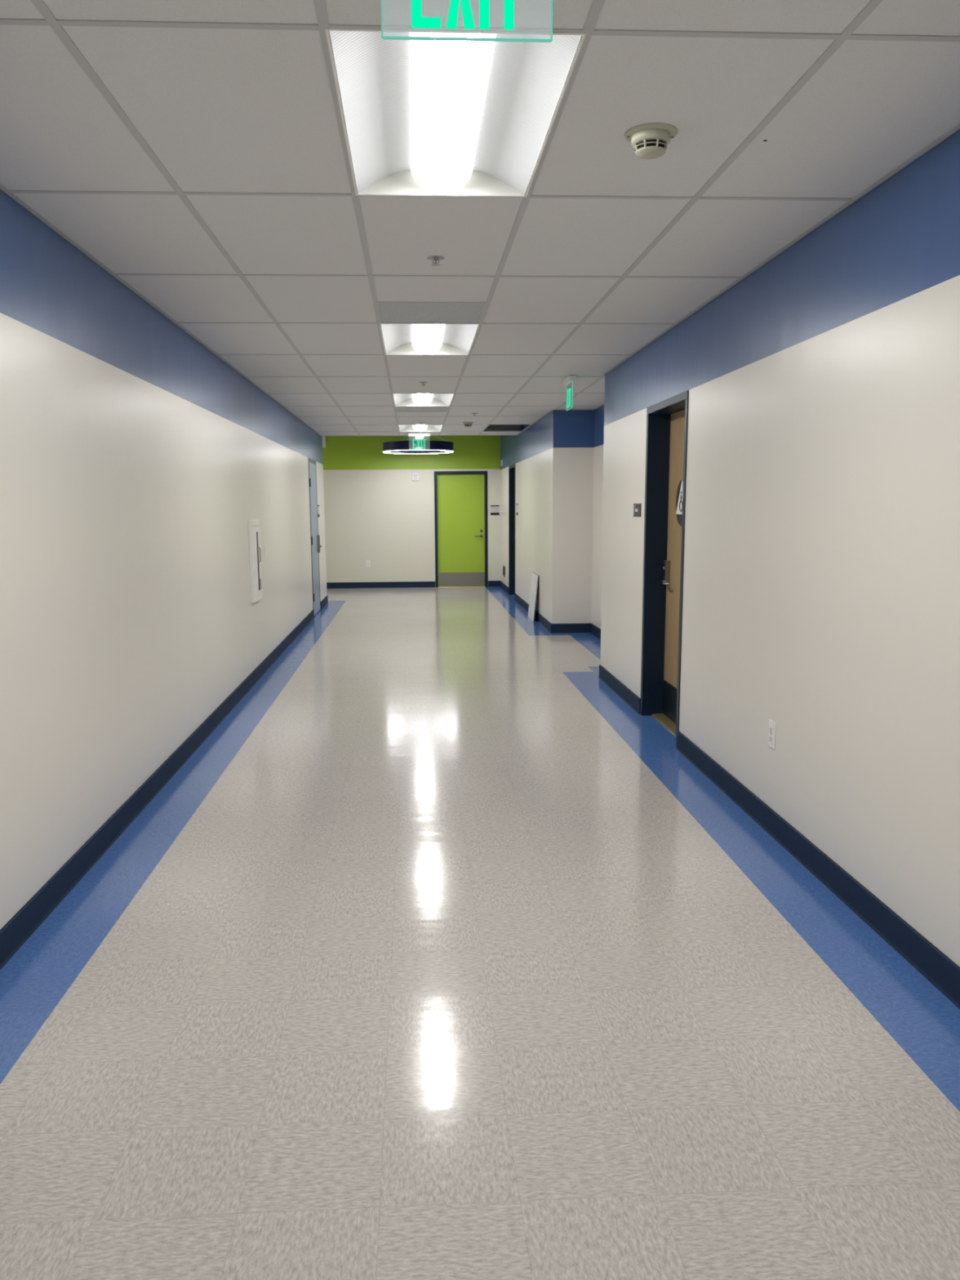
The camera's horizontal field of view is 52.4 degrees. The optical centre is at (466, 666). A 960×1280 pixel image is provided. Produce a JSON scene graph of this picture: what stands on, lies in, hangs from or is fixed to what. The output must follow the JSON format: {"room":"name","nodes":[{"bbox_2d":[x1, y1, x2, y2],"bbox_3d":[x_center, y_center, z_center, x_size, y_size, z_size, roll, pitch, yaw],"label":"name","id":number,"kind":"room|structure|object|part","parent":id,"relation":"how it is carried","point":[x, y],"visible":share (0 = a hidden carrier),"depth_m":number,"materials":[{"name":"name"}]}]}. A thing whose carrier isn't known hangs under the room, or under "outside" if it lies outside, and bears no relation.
{"room":"school corridor","nodes":[
{"label":"school corridor","id":0,"kind":"room"},
{"bbox_2d":[0,189,327,929],"bbox_3d":[-1.727,-0.706,4.184,0.200,3.050,22.660,-1,9,-3],"label":"wall","id":1,"kind":"structure","parent":0,"point":[136,463],"depth_m":4.50,"materials":[{"name":"beige paint"}]},
{"bbox_2d":[0,609,314,969],"bbox_3d":[-1.549,0.918,3.346,0.018,0.112,20.466,-1,9,-3],"label":"baseboard","id":2,"kind":"structure","parent":1,"relation":"attached to","point":[15,933],"depth_m":4.43,"materials":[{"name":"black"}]},
{"bbox_2d":[248,520,262,602],"bbox_3d":[-1.829,-0.926,8.511,0.052,0.695,0.430,-1,9,-3],"label":"fire extinguisher cabinet","id":3,"kind":"object","parent":1,"relation":"attached to","point":[253,531],"visible":1,"depth_m":8.38,"materials":[{"name":"white metal"}]},
{"bbox_3d":[-1.835,-0.923,8.511,0.032,0.594,0.334,-1,9,-3],"label":"cabinet door","id":4,"kind":"part","parent":3,"relation":"part of","materials":[{"name":"white metal"}]},
{"bbox_2d":[308,457,322,615],"bbox_3d":[-2.188,-1.822,13.769,0.228,2.158,1.020,-1,9,-3],"label":"door","id":5,"kind":"structure","parent":1,"relation":"in","point":[315,537],"depth_m":13.75,"materials":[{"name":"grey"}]},
{"bbox_2d":[320,595,328,609],"bbox_3d":[-2.185,-0.991,15.018,0.018,0.112,1.166,-1,9,-3],"label":"baseboard","id":6,"kind":"structure","parent":1,"relation":"attached to","point":[324,602],"depth_m":15.01,"materials":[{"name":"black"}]},
{"bbox_2d":[321,434,515,435],"bbox_3d":[-0.720,-3.782,14.934,3.021,0.472,0.090,-1,9,-3],"label":"trim","id":7,"kind":"structure","parent":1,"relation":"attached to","point":[475,434],"depth_m":14.96,"materials":[{"name":"white"}]},
{"bbox_2d":[322,435,500,582],"bbox_3d":[-3.175,-2.970,18.059,7.624,3.050,0.200,-1,9,-3],"label":"wall","id":8,"kind":"structure","parent":0,"point":[375,511],"depth_m":18.05,"materials":[{"name":"beige paint"}]},
{"bbox_2d":[322,435,325,447],"bbox_3d":[-2.648,-4.135,17.766,0.163,0.285,0.060,-1,9,-3],"label":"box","id":9,"kind":"object","parent":8,"relation":"attached to","point":[323,437],"visible":0.24,"depth_m":17.75,"materials":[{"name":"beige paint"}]},
{"bbox_2d":[365,560,369,567],"bbox_3d":[-1.833,-1.921,18.198,0.076,0.124,0.009,-1,9,-3],"label":"wall outlet","id":10,"kind":"object","parent":8,"relation":"attached to","point":[367,562],"visible":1,"depth_m":18.20,"materials":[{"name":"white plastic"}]},
{"bbox_2d":[326,581,435,588],"bbox_3d":[-3.773,-1.494,18.158,6.392,0.112,0.018,-1,9,-3],"label":"baseboard","id":11,"kind":"structure","parent":8,"relation":"attached to","point":[412,584],"depth_m":18.27,"materials":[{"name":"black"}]},
{"bbox_2d":[411,473,418,480],"bbox_3d":[-0.935,-3.496,17.968,0.134,0.135,0.059,-1,9,-3],"label":"fire alarm strobe","id":12,"kind":"object","parent":8,"relation":"attached to","point":[415,476],"visible":1,"depth_m":17.96,"materials":[{"name":"white plastic"}]},
{"bbox_2d":[434,471,488,586],"bbox_3d":[-0.096,-2.568,18.274,0.990,2.142,0.176,-1,9,-3],"label":"door","id":13,"kind":"structure","parent":8,"relation":"in","point":[460,497],"depth_m":18.25,"materials":[{"name":"green"}]},
{"bbox_3d":[-0.081,-1.654,18.411,0.864,0.250,0.003,-1,9,-3],"label":"kick plate","id":14,"kind":"part","parent":13,"relation":"part of","materials":[{"name":"silver metal"}]},
{"bbox_2d":[488,580,499,586],"bbox_3d":[0.525,-1.562,18.381,0.222,0.112,0.018,-1,9,-3],"label":"baseboard","id":15,"kind":"structure","parent":8,"relation":"attached to","point":[491,583],"depth_m":18.38,"materials":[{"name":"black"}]},
{"bbox_2d":[490,505,499,515],"bbox_3d":[0.535,-2.912,18.164,0.160,0.176,0.010,-1,9,-3],"label":"room sign","id":16,"kind":"object","parent":8,"relation":"attached to","point":[494,508],"visible":1,"depth_m":18.16,"materials":[{"name":"grey plastic"}]},
{"bbox_2d":[0,586,959,1279],"bbox_3d":[-3.097,0.638,5.845,10.400,0.120,25.646,-1,9,-3],"label":"floor","id":17,"kind":"structure","parent":0,"point":[441,955],"depth_m":2.88,"materials":[{"name":"beige tile"}]},
{"bbox_2d":[528,572,538,622],"bbox_3d":[0.896,-0.932,13.017,0.077,0.604,0.600,-1,9,-3],"label":"panel","id":18,"kind":"object","parent":17,"relation":"on","point":[535,579],"visible":1,"depth_m":12.94,"materials":[{"name":"white"}]},
{"bbox_2d":[0,0,959,435],"bbox_3d":[0.120,-1.758,3.940,3.497,0.022,22.320,-1,9,-3],"label":"ceiling","id":19,"kind":"structure","parent":0,"point":[195,152],"depth_m":3.24,"materials":[{"name":"tile"}]},
{"bbox_2d":[408,432,430,449],"bbox_3d":[-0.696,-3.336,14.475,0.330,0.262,0.064,-1,9,-3],"label":"exit sign","id":20,"kind":"object","parent":19,"relation":"hanging from","point":[410,434],"visible":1,"depth_m":14.46,"materials":[{"name":"plastic"}]},
{"bbox_2d":[398,424,443,431],"bbox_3d":[-0.644,-3.384,13.662,0.606,0.095,1.215,-1,9,-3],"label":"light","id":21,"kind":"object","parent":19,"relation":"attached to","point":[404,428],"visible":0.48,"depth_m":14.08,"materials":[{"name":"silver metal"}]},
{"bbox_3d":[-0.676,-3.478,14.256,0.598,0.088,0.004,-1,9,-3],"label":"panel","id":22,"kind":"part","parent":21,"relation":"part of","materials":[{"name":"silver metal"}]},
{"bbox_2d":[395,406,449,411],"bbox_3d":[-0.496,-2.902,10.965,0.598,0.015,0.598,-1,9,-3],"label":"ceiling vent","id":23,"kind":"object","parent":19,"relation":"in","point":[397,408],"visible":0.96,"depth_m":10.95,"materials":[{"name":"grey metal"}]},
{"bbox_2d":[392,393,454,406],"bbox_3d":[-0.448,-2.794,10.057,0.606,0.095,1.215,-1,9,-3],"label":"light","id":24,"kind":"object","parent":19,"relation":"attached to","point":[400,399],"visible":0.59,"depth_m":10.33,"materials":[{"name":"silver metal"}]},
{"bbox_3d":[-0.480,-2.888,10.652,0.598,0.088,0.004,-1,9,-3],"label":"panel","id":25,"kind":"part","parent":24,"relation":"part of","materials":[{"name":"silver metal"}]},
{"bbox_2d":[379,323,479,355],"bbox_3d":[-0.251,-2.205,6.453,0.606,0.095,1.215,-1,9,-3],"label":"light","id":26,"kind":"object","parent":19,"relation":"attached to","point":[400,339],"visible":0.64,"depth_m":6.62,"materials":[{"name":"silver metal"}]},
{"bbox_3d":[-0.284,-2.299,7.047,0.598,0.088,0.004,-1,9,-3],"label":"panel","id":27,"kind":"part","parent":26,"relation":"part of","materials":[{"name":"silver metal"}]},
{"bbox_2d":[376,302,487,324],"bbox_3d":[-0.202,-2.018,5.558,0.598,0.015,0.598,-1,9,-3],"label":"ceiling vent","id":28,"kind":"object","parent":19,"relation":"in","point":[388,313],"visible":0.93,"depth_m":5.55,"materials":[{"name":"grey metal"}]},
{"bbox_2d":[426,255,444,266],"bbox_3d":[-0.135,-1.797,4.326,0.080,0.031,0.080,-1,9,-3],"label":"sprinkler head","id":29,"kind":"object","parent":19,"relation":"attached to","point":[433,258],"visible":1,"depth_m":4.32},
{"bbox_2d":[324,28,586,196],"bbox_3d":[-0.055,-1.615,2.848,0.606,0.095,1.215,-1,9,-3],"label":"light","id":30,"kind":"object","parent":19,"relation":"attached to","point":[423,117],"visible":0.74,"depth_m":2.78,"materials":[{"name":"grey plastic"}]},
{"bbox_3d":[-0.087,-1.709,3.443,0.598,0.088,0.004,-1,9,-3],"label":"panel","id":31,"kind":"part","parent":30,"relation":"part of","materials":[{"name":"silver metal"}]},
{"bbox_3d":[-0.023,-1.515,2.255,0.598,0.088,0.004,-1,9,-3],"label":"panel","id":32,"kind":"part","parent":30,"relation":"part of","materials":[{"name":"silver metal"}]},
{"bbox_2d":[380,0,552,42],"bbox_3d":[0.001,-1.250,1.724,0.330,0.262,0.064,-1,9,-3],"label":"exit sign","id":33,"kind":"object","parent":19,"relation":"hanging from","point":[417,21],"visible":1,"depth_m":1.74,"materials":[{"name":"plastic"}]},
{"bbox_2d":[462,422,474,426],"bbox_3d":[0.025,-3.164,12.757,0.156,0.063,0.156,-1,9,-3],"label":"smoke detector","id":34,"kind":"object","parent":19,"relation":"attached to","point":[466,424],"visible":1,"depth_m":12.72,"materials":[{"name":"beige plastic"}]},
{"bbox_2d":[484,424,521,430],"bbox_3d":[0.360,-3.666,14.598,0.882,0.288,0.634,-1,9,-3],"label":"air duct","id":35,"kind":"object","parent":19,"relation":"on","point":[491,427],"visible":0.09,"depth_m":14.33,"materials":[{"name":"grey metal"}]},
{"bbox_2d":[563,375,576,410],"bbox_3d":[0.890,-2.350,8.391,0.064,0.262,0.330,-1,9,-3],"label":"exit sign","id":36,"kind":"object","parent":19,"relation":"hanging from","point":[569,380],"visible":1,"depth_m":8.33,"materials":[{"name":"plastic"}]},
{"bbox_2d":[624,122,677,159],"bbox_3d":[0.548,-1.552,2.896,0.156,0.063,0.156,-1,9,-3],"label":"smoke detector","id":37,"kind":"object","parent":19,"relation":"attached to","point":[649,140],"visible":1,"depth_m":2.86,"materials":[{"name":"beige plastic"}]},
{"bbox_3d":[0.548,-1.578,2.892,0.156,0.009,0.156,-1,9,-3],"label":"plate","id":38,"kind":"part","parent":37,"relation":"part of","materials":[{"name":"beige plastic"}]},
{"bbox_2d":[500,409,594,623],"bbox_3d":[1.157,-2.480,14.877,0.680,3.050,7.096,-1,9,-3],"label":"wall","id":39,"kind":"structure","parent":0,"point":[553,458],"depth_m":11.58,"materials":[{"name":"beige paint"}]},
{"bbox_2d":[499,580,508,594],"bbox_3d":[0.684,-1.431,17.576,0.018,0.112,1.662,-1,9,-3],"label":"baseboard","id":40,"kind":"structure","parent":39,"relation":"attached to","point":[502,585],"depth_m":17.56,"materials":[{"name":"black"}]},
{"bbox_2d":[502,564,505,577],"bbox_3d":[0.683,-1.718,17.575,0.010,0.200,0.400,-1,9,-3],"label":"air vent","id":41,"kind":"object","parent":39,"relation":"in","point":[504,566],"visible":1,"depth_m":17.53,"materials":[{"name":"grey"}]},
{"bbox_2d":[508,463,515,594],"bbox_3d":[0.854,-2.225,16.091,0.206,2.158,1.020,-1,9,-3],"label":"door","id":42,"kind":"structure","parent":39,"relation":"in","point":[512,468],"depth_m":16.52,"materials":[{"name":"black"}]},
{"bbox_2d":[514,593,551,633],"bbox_3d":[0.897,-0.791,13.667,0.018,0.112,4.217,-1,9,-3],"label":"baseboard","id":43,"kind":"structure","parent":39,"relation":"attached to","point":[540,619],"depth_m":12.83,"materials":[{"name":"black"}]},
{"bbox_2d":[551,622,591,633],"bbox_3d":[1.256,-0.456,11.604,0.476,0.112,0.018,-1,9,-3],"label":"baseboard","id":44,"kind":"structure","parent":39,"relation":"attached to","point":[556,628],"depth_m":11.60,"materials":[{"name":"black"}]},
{"bbox_2d":[591,404,604,629],"bbox_3d":[1.664,-1.666,9.889,0.200,3.050,3.050,-1,9,-3],"label":"wall niche","id":45,"kind":"object","parent":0,"point":[599,412],"visible":0.14,"depth_m":11.11,"materials":[{"name":"beige paint"}]},
{"bbox_2d":[590,622,600,639],"bbox_3d":[1.566,-0.215,10.121,0.018,0.112,3.050,-1,9,-3],"label":"baseboard","id":46,"kind":"structure","parent":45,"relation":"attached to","point":[595,631],"depth_m":11.29,"materials":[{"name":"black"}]},
{"bbox_2d":[600,129,959,966],"bbox_3d":[1.921,-0.176,0.786,0.676,3.050,15.400,-1,9,-3],"label":"wall","id":47,"kind":"structure","parent":0,"point":[821,596],"depth_m":3.80,"materials":[{"name":"beige paint"}]},
{"bbox_2d":[598,664,640,714],"bbox_3d":[1.215,0.164,7.827,0.018,0.112,1.557,-1,9,-3],"label":"baseboard","id":48,"kind":"structure","parent":47,"relation":"attached to","point":[616,686],"depth_m":7.69,"materials":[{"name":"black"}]},
{"bbox_2d":[633,503,641,516],"bbox_3d":[1.240,-1.134,7.067,0.012,0.094,0.224,-1,9,-3],"label":"plaque","id":49,"kind":"object","parent":47,"relation":"attached to","point":[637,507],"visible":1,"depth_m":7.05,"materials":[{"name":"grey plastic"}]},
{"bbox_2d":[640,390,688,746],"bbox_3d":[1.392,-0.640,6.396,0.226,2.158,1.016,-1,9,-3],"label":"door","id":50,"kind":"structure","parent":47,"relation":"in","point":[667,420],"depth_m":6.76,"materials":[{"name":"brown wood"}]},
{"bbox_3d":[1.383,-0.583,6.752,0.064,0.052,0.156,-1,9,-3],"label":"lever handle","id":51,"kind":"part","parent":50,"relation":"part of","materials":[{"name":"silver metal"}]},
{"bbox_3d":[1.438,0.287,6.550,0.004,0.246,0.906,-1,9,-3],"label":"kick plate","id":52,"kind":"part","parent":50,"relation":"part of","materials":[{"name":"black"}]},
{"bbox_2d":[675,479,683,526],"bbox_3d":[1.418,-1.077,6.412,0.015,0.305,0.305,-1,9,-3],"label":"restroom sign","id":53,"kind":"object","parent":50,"relation":"attached to","point":[679,491],"visible":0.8,"depth_m":6.46,"materials":[{"name":"grey plastic"}]},
{"bbox_2d":[768,719,776,749],"bbox_3d":[1.396,0.310,4.457,0.009,0.124,0.076,-1,9,-3],"label":"wall outlet","id":54,"kind":"object","parent":47,"relation":"attached to","point":[771,731],"visible":1,"depth_m":4.44,"materials":[{"name":"white plastic"}]},
{"bbox_2d":[768,734,772,742],"bbox_3d":[1.393,0.330,4.460,0.003,0.029,0.034,-1,9,-3],"label":"receptacle","id":55,"kind":"object","parent":54,"relation":"attached to","point":[770,735],"depth_m":4.46,"materials":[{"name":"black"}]},
{"bbox_2d":[769,725,773,733],"bbox_3d":[1.393,0.289,4.453,0.003,0.029,0.034,-1,9,-3],"label":"receptacle","id":56,"kind":"object","parent":54,"relation":"attached to","point":[771,726],"depth_m":4.45,"materials":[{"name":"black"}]},
{"bbox_2d":[675,730,959,1008],"bbox_3d":[1.655,1.487,-0.266,0.018,0.112,12.819,-1,9,-3],"label":"baseboard","id":57,"kind":"structure","parent":47,"relation":"attached to","point":[934,965],"depth_m":3.72,"materials":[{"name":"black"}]},
{"bbox_3d":[-3.100,-4.084,16.290,7.624,0.100,2.936,-1,9,-3],"label":"ceiling","id":58,"kind":"structure","parent":0,"visible":0},
{"bbox_2d":[382,435,453,453],"bbox_3d":[-0.818,-3.872,16.573,1.200,0.443,1.200,-1,9,-3],"label":"lamp","id":59,"kind":"object","parent":58,"relation":"hanging from","point":[402,446],"visible":0.84,"depth_m":16.16,"materials":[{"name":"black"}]}
]}

